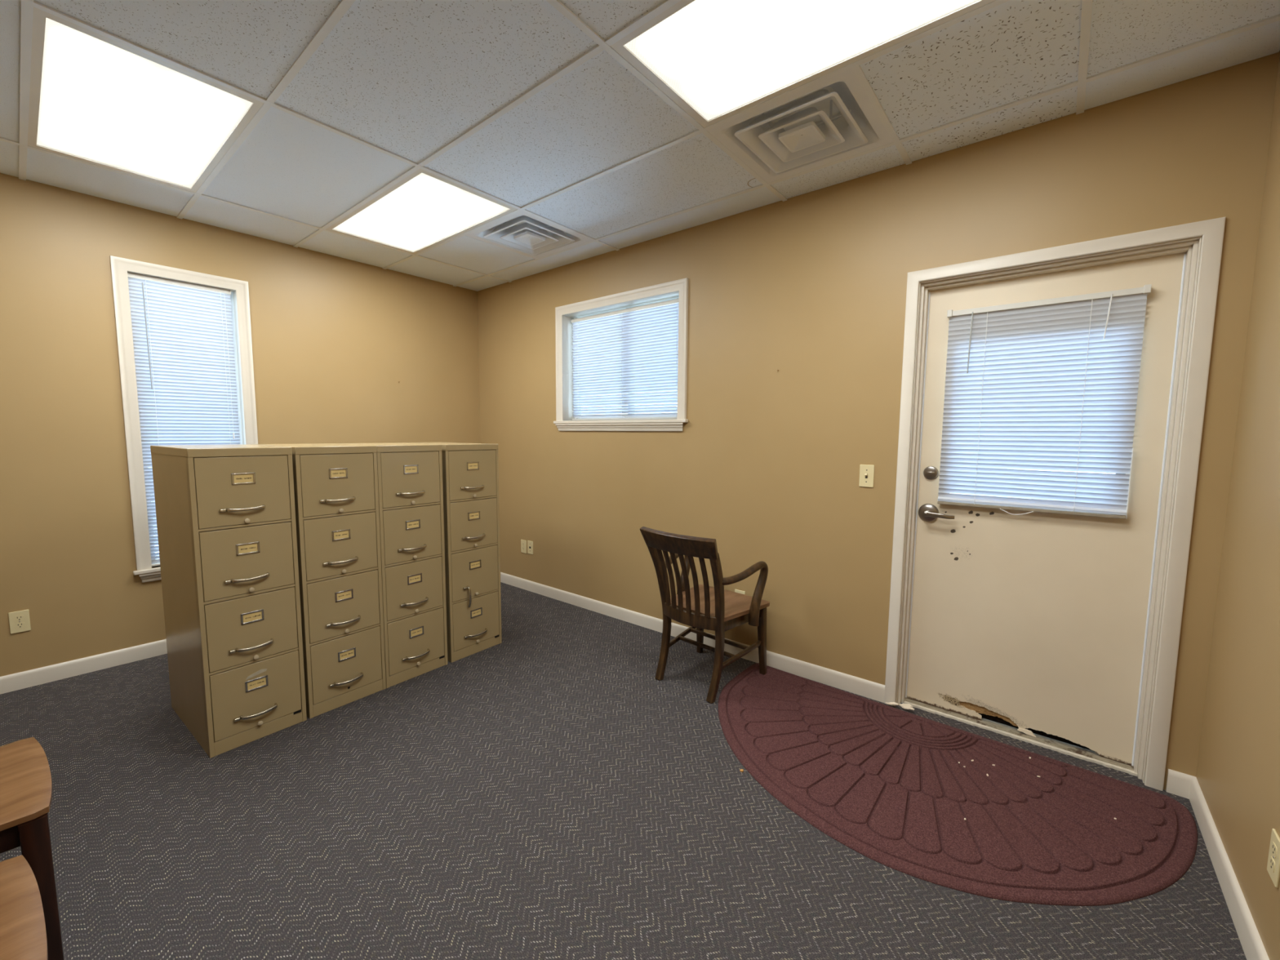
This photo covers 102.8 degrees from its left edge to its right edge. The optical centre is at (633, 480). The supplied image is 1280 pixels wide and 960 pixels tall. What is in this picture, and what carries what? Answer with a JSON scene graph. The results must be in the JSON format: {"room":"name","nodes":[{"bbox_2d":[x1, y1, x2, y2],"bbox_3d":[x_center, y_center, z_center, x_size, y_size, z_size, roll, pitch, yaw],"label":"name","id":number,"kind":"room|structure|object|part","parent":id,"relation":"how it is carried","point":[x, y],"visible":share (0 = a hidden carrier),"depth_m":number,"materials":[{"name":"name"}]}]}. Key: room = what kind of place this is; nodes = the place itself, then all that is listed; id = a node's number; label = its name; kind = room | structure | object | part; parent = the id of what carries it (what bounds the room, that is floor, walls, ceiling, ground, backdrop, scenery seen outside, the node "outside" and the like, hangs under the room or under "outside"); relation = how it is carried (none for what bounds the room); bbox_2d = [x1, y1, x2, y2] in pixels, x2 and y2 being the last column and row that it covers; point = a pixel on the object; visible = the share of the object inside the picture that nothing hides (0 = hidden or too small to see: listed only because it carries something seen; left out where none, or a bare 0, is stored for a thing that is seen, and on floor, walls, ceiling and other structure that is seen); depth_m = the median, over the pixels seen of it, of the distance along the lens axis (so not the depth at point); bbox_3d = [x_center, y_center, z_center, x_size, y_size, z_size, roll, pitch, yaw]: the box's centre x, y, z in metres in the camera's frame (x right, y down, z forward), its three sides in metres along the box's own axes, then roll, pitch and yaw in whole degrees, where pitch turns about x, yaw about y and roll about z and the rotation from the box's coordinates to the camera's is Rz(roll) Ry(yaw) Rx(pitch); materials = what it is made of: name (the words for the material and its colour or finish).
{"room":"office","nodes":[
{"label":"office","id":0,"kind":"room"},
{"bbox_2d":[0,173,480,676],"bbox_3d":[-2.869,-0.323,3.182,0.160,2.768,4.300,5,7,39],"label":"wall","id":1,"kind":"structure","parent":0,"point":[334,339],"depth_m":2.93,"materials":[{"name":"beige paint"}]},
{"bbox_2d":[8,609,31,634],"bbox_3d":[-3.247,0.746,2.701,0.007,0.115,0.070,5,7,39],"label":"wall outlet","id":2,"kind":"object","parent":1,"relation":"attached to","point":[19,621],"visible":1,"depth_m":2.70,"materials":[{"name":"beige plastic"}]},
{"bbox_2d":[14,614,24,621],"bbox_3d":[-3.245,0.726,2.698,0.002,0.029,0.033,5,7,39],"label":"socket","id":3,"kind":"object","parent":2,"relation":"attached to","point":[17,617],"depth_m":2.70,"materials":[{"name":"beige plastic"}]},
{"bbox_2d":[14,622,25,628],"bbox_3d":[-3.245,0.765,2.701,0.002,0.029,0.033,5,7,39],"label":"socket","id":4,"kind":"object","parent":2,"relation":"attached to","point":[17,624],"depth_m":2.70,"materials":[{"name":"beige plastic"}]},
{"bbox_2d":[0,639,167,693],"bbox_3d":[-2.811,1.016,3.251,0.013,0.089,4.300,5,7,39],"label":"baseboard","id":5,"kind":"structure","parent":1,"relation":"attached to","point":[21,680],"depth_m":2.88,"materials":[{"name":"white paint"}]},
{"bbox_2d":[109,255,257,582],"bbox_3d":[-2.780,-0.350,3.228,0.154,1.882,0.668,5,7,39],"label":"window","id":6,"kind":"structure","parent":1,"relation":"in","point":[120,267],"depth_m":3.03,"materials":[{"name":"white paint"}]},
{"bbox_3d":[-2.767,0.522,3.294,0.105,0.022,0.668,5,7,39],"label":"sill","id":7,"kind":"part","parent":6,"relation":"part of","materials":[{"name":"white paint"}]},
{"bbox_2d":[127,272,239,566],"bbox_3d":[-2.775,-0.355,3.212,0.039,1.732,0.482,5,7,39],"label":"blind","id":8,"kind":"object","parent":6,"relation":"attached to","point":[183,339],"visible":0.62,"depth_m":3.15,"materials":[{"name":"white plastic"}]},
{"bbox_3d":[-2.884,-0.338,3.089,0.029,1.694,0.002,5,7,39],"label":"ladder cord","id":9,"kind":"part","parent":8,"relation":"part of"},
{"bbox_3d":[-2.784,0.500,3.295,0.024,0.013,0.478,5,7,39],"label":"rail","id":10,"kind":"part","parent":8,"relation":"part of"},
{"bbox_3d":[-2.661,-0.361,3.357,0.029,1.694,0.002,5,7,39],"label":"ladder cord","id":11,"kind":"part","parent":8,"relation":"part of","materials":[{"name":"white fabric"}]},
{"bbox_3d":[-2.631,-0.738,3.323,0.009,0.930,0.009,2,6,17],"label":"pull cord","id":12,"kind":"part","parent":8,"relation":"part of","materials":[{"name":"white fabric"}]},
{"bbox_3d":[-2.822,-0.361,3.262,0.045,1.742,0.512,5,7,39],"label":"sash","id":13,"kind":"part","parent":6,"relation":"part of","materials":[{"name":"white plastic"}]},
{"bbox_2d":[0,582,1246,959],"bbox_3d":[-1.063,1.263,1.741,4.974,0.100,4.505,5,7,39],"label":"floor","id":14,"kind":"structure","parent":0,"point":[537,793],"depth_m":1.72,"materials":[{"name":"carpet"}]},
{"bbox_2d":[0,854,48,959],"bbox_3d":[-1.317,0.879,0.773,0.494,0.848,0.559,4,7,37],"label":"chair","id":15,"kind":"object","parent":14,"relation":"on","point":[23,933],"visible":1,"depth_m":0.98,"materials":[{"name":"brown wood"}]},
{"bbox_2d":[0,737,64,959],"bbox_3d":[-1.798,0.836,1.203,0.494,0.848,0.559,4,7,37],"label":"chair","id":16,"kind":"object","parent":14,"relation":"on","point":[25,776],"visible":0.91,"depth_m":1.27,"materials":[{"name":"brown wood"}]},
{"bbox_3d":[-1.763,0.814,1.246,0.486,0.022,0.446,4,7,37],"label":"seat","id":17,"kind":"part","parent":16,"relation":"part of","materials":[{"name":"brown wood"}]},
{"bbox_3d":[-1.478,1.039,1.275,0.048,0.429,0.049,4,7,37],"label":"leg","id":18,"kind":"part","parent":16,"relation":"part of","materials":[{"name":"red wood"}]},
{"bbox_2d":[150,444,306,758],"bbox_3d":[-1.915,0.489,2.423,0.690,1.303,0.368,4,7,37],"label":"filing cabinet","id":19,"kind":"object","parent":14,"relation":"on","point":[225,514],"visible":1,"depth_m":2.23,"materials":[{"name":"beige metal"}]},
{"bbox_3d":[-1.924,-0.142,2.375,0.658,0.036,0.368,4,7,37],"label":"panel","id":20,"kind":"part","parent":19,"relation":"part of","materials":[{"name":"beige metal"}]},
{"bbox_3d":[-1.675,0.041,2.200,0.024,0.289,0.328,4,7,37],"label":"drawer","id":21,"kind":"part","parent":19,"relation":"part of","materials":[{"name":"beige metal"}]},
{"bbox_3d":[-1.655,0.119,2.186,0.036,0.017,0.139,4,7,37],"label":"handle","id":22,"kind":"part","parent":19,"relation":"part of","materials":[{"name":"metal"}]},
{"bbox_3d":[-1.677,0.344,2.228,0.024,0.289,0.328,4,7,37],"label":"drawer","id":23,"kind":"part","parent":19,"relation":"part of","materials":[{"name":"beige metal"}]},
{"bbox_3d":[-1.657,0.422,2.214,0.036,0.017,0.139,4,7,37],"label":"handle","id":24,"kind":"part","parent":19,"relation":"part of","materials":[{"name":"metal"}]},
{"bbox_3d":[-1.679,0.647,2.256,0.024,0.289,0.328,4,7,37],"label":"drawer","id":25,"kind":"part","parent":19,"relation":"part of","materials":[{"name":"beige metal"}]},
{"bbox_3d":[-1.659,0.726,2.243,0.036,0.017,0.139,4,7,37],"label":"handle","id":26,"kind":"part","parent":19,"relation":"part of","materials":[{"name":"metal"}]},
{"bbox_3d":[-1.681,0.950,2.284,0.024,0.290,0.328,4,7,37],"label":"drawer","id":27,"kind":"part","parent":19,"relation":"part of","materials":[{"name":"beige metal"}]},
{"bbox_3d":[-1.666,0.778,2.253,0.017,0.019,0.019,4,7,37],"label":"lock knob","id":28,"kind":"part","parent":19,"relation":"part of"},
{"bbox_3d":[-1.661,1.029,2.271,0.036,0.017,0.139,4,7,37],"label":"handle","id":29,"kind":"part","parent":19,"relation":"part of","materials":[{"name":"metal"}]},
{"bbox_3d":[-1.668,1.081,2.281,0.017,0.019,0.019,4,7,37],"label":"lock knob","id":30,"kind":"part","parent":19,"relation":"part of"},
{"bbox_2d":[246,443,386,718],"bbox_3d":[-1.683,0.463,2.725,0.690,1.303,0.372,4,7,37],"label":"filing cabinet","id":31,"kind":"object","parent":14,"relation":"on","point":[336,495],"visible":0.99,"depth_m":2.52,"materials":[{"name":"beige metal"}]},
{"bbox_3d":[-1.692,-0.169,2.676,0.658,0.036,0.372,4,7,37],"label":"panel","id":32,"kind":"part","parent":31,"relation":"part of","materials":[{"name":"beige metal"}]},
{"bbox_3d":[-1.443,0.014,2.501,0.024,0.289,0.332,4,7,37],"label":"drawer","id":33,"kind":"part","parent":31,"relation":"part of","materials":[{"name":"beige metal"}]},
{"bbox_3d":[-1.445,0.317,2.529,0.024,0.289,0.332,4,7,37],"label":"drawer","id":34,"kind":"part","parent":31,"relation":"part of","materials":[{"name":"beige metal"}]},
{"bbox_3d":[-1.423,0.092,2.487,0.036,0.017,0.139,4,7,37],"label":"handle","id":35,"kind":"part","parent":31,"relation":"part of","materials":[{"name":"metal"}]},
{"bbox_3d":[-1.447,0.621,2.558,0.024,0.289,0.332,4,7,37],"label":"drawer","id":36,"kind":"part","parent":31,"relation":"part of","materials":[{"name":"beige metal"}]},
{"bbox_3d":[-1.425,0.395,2.516,0.036,0.017,0.139,4,7,37],"label":"handle","id":37,"kind":"part","parent":31,"relation":"part of","materials":[{"name":"metal"}]},
{"bbox_3d":[-1.427,0.699,2.544,0.036,0.017,0.139,4,7,37],"label":"handle","id":38,"kind":"part","parent":31,"relation":"part of","materials":[{"name":"metal"}]},
{"bbox_3d":[-1.449,0.924,2.586,0.024,0.290,0.332,4,7,37],"label":"drawer","id":39,"kind":"part","parent":31,"relation":"part of","materials":[{"name":"beige metal"}]},
{"bbox_3d":[-1.429,1.002,2.572,0.036,0.017,0.139,4,7,37],"label":"handle","id":40,"kind":"part","parent":31,"relation":"part of","materials":[{"name":"metal"}]},
{"bbox_2d":[325,442,448,688],"bbox_3d":[-1.458,0.437,3.018,0.690,1.303,0.370,4,7,37],"label":"filing cabinet","id":41,"kind":"object","parent":14,"relation":"on","point":[411,491],"visible":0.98,"depth_m":2.82,"materials":[{"name":"beige metal"}]},
{"bbox_3d":[-1.467,-0.195,2.970,0.658,0.036,0.370,4,7,37],"label":"panel","id":42,"kind":"part","parent":41,"relation":"part of","materials":[{"name":"beige metal"}]},
{"bbox_3d":[-1.218,-0.012,2.795,0.024,0.289,0.330,4,7,37],"label":"drawer","id":43,"kind":"part","parent":41,"relation":"part of","materials":[{"name":"beige metal"}]},
{"bbox_3d":[-1.220,0.291,2.823,0.024,0.289,0.330,4,7,37],"label":"drawer","id":44,"kind":"part","parent":41,"relation":"part of","materials":[{"name":"beige metal"}]},
{"bbox_3d":[-1.198,0.067,2.781,0.036,0.017,0.139,4,7,37],"label":"handle","id":45,"kind":"part","parent":41,"relation":"part of","materials":[{"name":"metal"}]},
{"bbox_3d":[-1.222,0.595,2.851,0.024,0.289,0.330,4,7,37],"label":"drawer","id":46,"kind":"part","parent":41,"relation":"part of","materials":[{"name":"beige metal"}]},
{"bbox_3d":[-1.200,0.369,2.809,0.036,0.017,0.139,4,7,37],"label":"handle","id":47,"kind":"part","parent":41,"relation":"part of","materials":[{"name":"metal"}]},
{"bbox_3d":[-1.224,0.898,2.879,0.024,0.290,0.330,4,7,37],"label":"drawer","id":48,"kind":"part","parent":41,"relation":"part of","materials":[{"name":"beige metal"}]},
{"bbox_3d":[-1.202,0.673,2.838,0.036,0.017,0.139,4,7,37],"label":"handle","id":49,"kind":"part","parent":41,"relation":"part of","materials":[{"name":"metal"}]},
{"bbox_3d":[-1.204,0.977,2.866,0.036,0.017,0.139,4,7,37],"label":"handle","id":50,"kind":"part","parent":41,"relation":"part of","materials":[{"name":"metal"}]},
{"bbox_2d":[388,442,502,662],"bbox_3d":[-1.219,0.409,3.330,0.690,1.303,0.373,4,7,37],"label":"filing cabinet","id":51,"kind":"object","parent":14,"relation":"on","point":[470,471],"visible":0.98,"depth_m":3.12,"materials":[{"name":"beige metal"}]},
{"bbox_3d":[-1.228,-0.222,3.281,0.658,0.036,0.373,4,7,37],"label":"panel","id":52,"kind":"part","parent":51,"relation":"part of","materials":[{"name":"beige metal"}]},
{"bbox_3d":[-1.001,0.707,3.108,0.033,0.132,0.017,4,7,37],"label":"handle","id":53,"kind":"part","parent":51,"relation":"part of","materials":[{"name":"metal"}]},
{"bbox_3d":[-0.979,-0.039,3.106,0.024,0.289,0.333,4,7,37],"label":"drawer","id":54,"kind":"part","parent":51,"relation":"part of","materials":[{"name":"beige metal"}]},
{"bbox_3d":[-0.981,0.264,3.134,0.024,0.289,0.333,4,7,37],"label":"drawer","id":55,"kind":"part","parent":51,"relation":"part of","materials":[{"name":"beige metal"}]},
{"bbox_3d":[-0.959,0.039,3.092,0.036,0.017,0.139,4,7,37],"label":"handle","id":56,"kind":"part","parent":51,"relation":"part of","materials":[{"name":"metal"}]},
{"bbox_3d":[-0.983,0.567,3.162,0.024,0.289,0.333,4,7,37],"label":"drawer","id":57,"kind":"part","parent":51,"relation":"part of","materials":[{"name":"beige metal"}]},
{"bbox_3d":[-0.985,0.870,3.191,0.024,0.290,0.333,4,7,37],"label":"drawer","id":58,"kind":"part","parent":51,"relation":"part of","materials":[{"name":"beige metal"}]},
{"bbox_3d":[-0.961,0.342,3.121,0.036,0.017,0.139,4,7,37],"label":"handle","id":59,"kind":"part","parent":51,"relation":"part of","materials":[{"name":"metal"}]},
{"bbox_3d":[-0.965,0.949,3.177,0.036,0.017,0.139,4,7,37],"label":"handle","id":60,"kind":"part","parent":51,"relation":"part of","materials":[{"name":"metal"}]},
{"bbox_2d":[640,526,769,702],"bbox_3d":[0.392,0.685,2.836,0.566,0.879,0.623,5,7,43],"label":"armchair","id":61,"kind":"object","parent":14,"relation":"on","point":[700,607],"visible":1,"depth_m":2.71,"materials":[{"name":"brown wood"}]},
{"bbox_3d":[0.132,0.695,2.840,0.069,0.856,0.186,5,7,43],"label":"leg","id":62,"kind":"part","parent":61,"relation":"part of","materials":[{"name":"brown wood"}]},
{"bbox_3d":[0.241,0.577,3.007,0.061,0.344,0.365,4,6,33],"label":"arm","id":63,"kind":"part","parent":61,"relation":"part of","materials":[{"name":"brown wood"}]},
{"bbox_3d":[0.218,0.318,2.615,0.486,0.109,0.107,5,7,43],"label":"crest rail","id":64,"kind":"part","parent":61,"relation":"part of","materials":[{"name":"brown wood"}]},
{"bbox_3d":[0.293,0.727,2.736,0.365,0.072,0.066,5,7,43],"label":"rail","id":65,"kind":"part","parent":61,"relation":"part of","materials":[{"name":"brown wood"}]},
{"bbox_3d":[0.418,0.885,3.197,0.047,0.405,0.057,5,7,43],"label":"leg","id":66,"kind":"part","parent":61,"relation":"part of","materials":[{"name":"brown wood"}]},
{"bbox_3d":[0.409,0.721,2.579,0.069,0.856,0.186,5,7,43],"label":"leg","id":67,"kind":"part","parent":61,"relation":"part of","materials":[{"name":"brown wood"}]},
{"bbox_3d":[0.458,0.689,2.907,0.498,0.030,0.427,5,7,43],"label":"seat","id":68,"kind":"part","parent":61,"relation":"part of","materials":[{"name":"brown wood"}]},
{"bbox_3d":[0.581,0.609,2.688,0.365,0.344,0.061,-4,7,-36],"label":"arm","id":69,"kind":"part","parent":61,"relation":"part of","materials":[{"name":"brown wood"}]},
{"bbox_3d":[0.729,0.909,2.904,0.047,0.394,0.057,5,7,43],"label":"leg","id":70,"kind":"part","parent":61,"relation":"part of","materials":[{"name":"brown wood"}]},
{"bbox_2d":[884,702,898,705],"bbox_3d":[1.312,1.131,2.591,0.018,0.017,0.061,-5,7,-44],"label":"scrap","id":71,"kind":"object","parent":14,"relation":"on","point":[889,703],"visible":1,"depth_m":2.59,"materials":[{"name":"paper"}]},
{"bbox_2d":[898,702,912,707],"bbox_3d":[1.378,1.139,2.588,0.036,0.017,0.068,-3,7,-36],"label":"scrap","id":72,"kind":"object","parent":14,"relation":"on","point":[903,704],"visible":0.92,"depth_m":2.59,"materials":[{"name":"paper"}]},
{"bbox_2d":[901,706,914,710],"bbox_3d":[1.369,1.135,2.547,0.016,0.017,0.062,-3,6,-33],"label":"scrap","id":73,"kind":"object","parent":14,"relation":"on","point":[905,708],"visible":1,"depth_m":2.54,"materials":[{"name":"paper"}]},
{"bbox_2d":[718,662,1197,906],"bbox_3d":[1.078,1.188,2.103,1.791,0.010,1.070,5,7,39],"label":"door mat","id":74,"kind":"object","parent":14,"relation":"on","point":[889,784],"visible":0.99,"depth_m":1.91,"materials":[{"name":"red rubber"}]},
{"bbox_2d":[0,0,1279,291],"bbox_3d":[-1.008,-1.506,1.527,4.974,0.160,4.620,5,7,39],"label":"ceiling","id":75,"kind":"structure","parent":0,"point":[527,106],"depth_m":1.95,"materials":[{"name":"white tile"}]},
{"bbox_2d":[27,6,263,192],"bbox_3d":[-2.086,-1.524,2.144,1.198,0.064,0.589,5,7,39],"label":"ceiling light","id":76,"kind":"object","parent":75,"relation":"attached to","point":[96,99],"visible":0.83,"depth_m":2.04,"materials":[{"name":"white plastic"}]},
{"bbox_2d":[326,168,517,254],"bbox_3d":[-1.307,-1.606,3.079,1.198,0.064,0.589,5,7,39],"label":"ceiling light","id":77,"kind":"object","parent":75,"relation":"attached to","point":[424,210],"visible":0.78,"depth_m":3.02,"materials":[{"name":"white plastic"}]},
{"bbox_2d":[465,211,591,258],"bbox_3d":[-0.683,-1.678,3.348,0.586,0.192,0.586,5,7,39],"label":"ceiling vent","id":78,"kind":"object","parent":75,"relation":"in","point":[537,237],"visible":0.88,"depth_m":3.37,"materials":[{"name":"white metal"}]},
{"bbox_2d":[707,68,893,182],"bbox_3d":[0.724,-1.561,2.185,0.586,0.192,0.586,5,7,39],"label":"ceiling vent","id":79,"kind":"object","parent":75,"relation":"in","point":[774,153],"visible":0.93,"depth_m":2.20,"materials":[{"name":"white metal"}]},
{"bbox_2d":[609,0,995,128],"bbox_3d":[0.568,-1.449,1.529,1.198,0.064,0.589,5,7,39],"label":"ceiling light","id":80,"kind":"object","parent":75,"relation":"attached to","point":[717,60],"visible":0.89,"depth_m":1.67,"materials":[{"name":"white plastic"}]},
{"bbox_2d":[477,50,1279,790],"bbox_3d":[0.407,-0.319,3.361,4.974,2.768,0.160,5,7,39],"label":"wall","id":81,"kind":"structure","parent":0,"point":[811,287],"depth_m":2.74,"materials":[{"name":"beige paint"}]},
{"bbox_2d":[520,539,526,553],"bbox_3d":[-0.963,0.575,4.472,0.070,0.115,0.007,5,7,39],"label":"wall outlet","id":82,"kind":"object","parent":81,"relation":"attached to","point":[523,543],"visible":1,"depth_m":4.47,"materials":[{"name":"beige plastic"}]},
{"bbox_2d":[527,540,533,554],"bbox_3d":[-0.892,0.577,4.414,0.070,0.115,0.007,5,7,39],"label":"outlet","id":83,"kind":"object","parent":81,"relation":"attached to","point":[530,544],"visible":1,"depth_m":4.41,"materials":[{"name":"beige plastic"}]},
{"bbox_2d":[553,277,688,431],"bbox_3d":[-0.086,-0.843,3.711,1.264,0.961,0.204,5,7,39],"label":"window","id":84,"kind":"structure","parent":81,"relation":"in","point":[677,289],"depth_m":3.66,"materials":[{"name":"white paint"}]},
{"bbox_3d":[-0.105,-0.430,3.731,1.264,0.022,0.155,5,7,39],"label":"sill","id":85,"kind":"part","parent":84,"relation":"part of","materials":[{"name":"white paint"}]},
{"bbox_2d":[571,298,679,420],"bbox_3d":[-0.074,-0.840,3.717,1.076,0.790,0.037,5,7,39],"label":"blind","id":86,"kind":"object","parent":84,"relation":"attached to","point":[633,351],"visible":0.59,"depth_m":3.70,"materials":[{"name":"white plastic"}]},
{"bbox_3d":[-0.076,-0.834,3.725,0.002,0.752,0.029,5,7,39],"label":"ladder cord","id":87,"kind":"part","parent":86,"relation":"part of","materials":[{"name":"white fabric"}]},
{"bbox_3d":[-0.073,-0.454,3.756,1.072,0.013,0.024,5,7,39],"label":"rail","id":88,"kind":"part","parent":86,"relation":"part of","materials":[{"name":"white plastic"}]},
{"bbox_3d":[0.297,-0.803,3.417,0.002,0.752,0.029,5,7,39],"label":"ladder cord","id":89,"kind":"part","parent":86,"relation":"part of","materials":[{"name":"white fabric"}]},
{"bbox_3d":[-0.035,-0.856,3.771,1.108,0.821,0.045,5,7,39],"label":"sash","id":90,"kind":"part","parent":84,"relation":"part of","materials":[{"name":"white plastic"}]},
{"bbox_2d":[500,572,884,702],"bbox_3d":[-0.075,0.986,3.765,3.566,0.089,0.013,5,7,39],"label":"baseboard","id":91,"kind":"structure","parent":81,"relation":"attached to","point":[858,686],"depth_m":3.21,"materials":[{"name":"white paint"}]},
{"bbox_2d":[734,589,745,594],"bbox_3d":[0.653,0.730,3.139,0.070,0.115,0.007,5,7,39],"label":"wall outlet","id":92,"kind":"object","parent":81,"relation":"attached to","point":[735,590],"visible":0.21,"depth_m":3.13,"materials":[{"name":"beige plastic"}]},
{"bbox_2d":[858,464,874,487],"bbox_3d":[1.192,-0.024,2.616,0.070,0.115,0.019,5,7,39],"label":"light switch","id":93,"kind":"object","parent":81,"relation":"attached to","point":[866,471],"visible":1,"depth_m":2.62,"materials":[{"name":"beige plastic"}]},
{"bbox_2d":[884,216,1226,791],"bbox_3d":[1.740,0.113,2.278,1.008,2.167,0.176,5,7,39],"label":"door","id":94,"kind":"structure","parent":81,"relation":"in","point":[1047,630],"depth_m":2.21,"materials":[{"name":"white paint"}]},
{"bbox_3d":[1.471,0.167,2.457,0.127,0.027,0.021,4,7,35],"label":"lever handle","id":95,"kind":"part","parent":94,"relation":"part of","materials":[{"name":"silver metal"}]},
{"bbox_2d":[937,284,1151,519],"bbox_3d":[1.735,-0.312,2.229,0.675,0.934,0.048,5,7,39],"label":"blind","id":96,"kind":"object","parent":94,"relation":"attached to","point":[1051,385],"visible":1,"depth_m":2.20,"materials":[{"name":"white plastic"}]},
{"bbox_3d":[1.595,-0.325,2.342,0.002,0.871,0.029,5,7,39],"label":"ladder cord","id":97,"kind":"part","parent":96,"relation":"part of","materials":[{"name":"white fabric"}]},
{"bbox_3d":[1.731,0.126,2.268,0.660,0.013,0.024,5,7,39],"label":"rail","id":98,"kind":"part","parent":96,"relation":"part of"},
{"bbox_3d":[1.864,-0.302,2.119,0.002,0.871,0.029,5,7,39],"label":"ladder cord","id":99,"kind":"part","parent":96,"relation":"part of","materials":[{"name":"white fabric"}]},
{"bbox_3d":[1.895,-0.656,2.039,0.016,0.175,0.005,5,7,39],"label":"pull cord","id":100,"kind":"part","parent":96,"relation":"part of","materials":[{"name":"white plastic"}]},
{"bbox_3d":[1.986,0.012,2.045,0.002,0.285,0.016,5,7,39],"label":"slat cord","id":101,"kind":"part","parent":96,"relation":"part of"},
{"bbox_2d":[1165,768,1195,799],"bbox_3d":[2.105,1.168,1.964,0.074,0.089,0.013,5,7,39],"label":"baseboard","id":102,"kind":"structure","parent":81,"relation":"attached to","point":[1179,784],"depth_m":1.96,"materials":[{"name":"white paint"}]},
{"bbox_2d":[1195,53,1279,959],"bbox_3d":[0.835,-0.014,0.122,0.160,2.768,4.300,5,7,39],"label":"wall","id":103,"kind":"structure","parent":0,"point":[1237,775],"depth_m":1.58,"materials":[{"name":"beige paint"}]},
{"bbox_2d":[1189,777,1269,959],"bbox_3d":[0.759,1.314,0.301,0.013,0.089,4.300,5,7,39],"label":"baseboard","id":104,"kind":"structure","parent":103,"relation":"attached to","point":[1252,945],"depth_m":1.52,"materials":[{"name":"white paint"}]},
{"bbox_2d":[1266,828,1279,888],"bbox_3d":[1.595,0.938,1.270,0.007,0.115,0.070,5,7,39],"label":"wall outlet","id":105,"kind":"object","parent":103,"relation":"attached to","point":[1273,860],"visible":1,"depth_m":1.26,"materials":[{"name":"beige plastic"}]},
{"bbox_2d":[1269,856,1275,872],"bbox_3d":[1.593,0.957,1.274,0.002,0.029,0.033,5,7,39],"label":"socket","id":106,"kind":"object","parent":105,"relation":"attached to","point":[1272,859],"depth_m":1.27,"materials":[{"name":"beige plastic"}]},
{"bbox_2d":[1271,841,1276,857],"bbox_3d":[1.594,0.918,1.270,0.002,0.029,0.033,5,7,39],"label":"socket","id":107,"kind":"object","parent":105,"relation":"attached to","point":[1273,844],"depth_m":1.27,"materials":[{"name":"beige plastic"}]}
]}

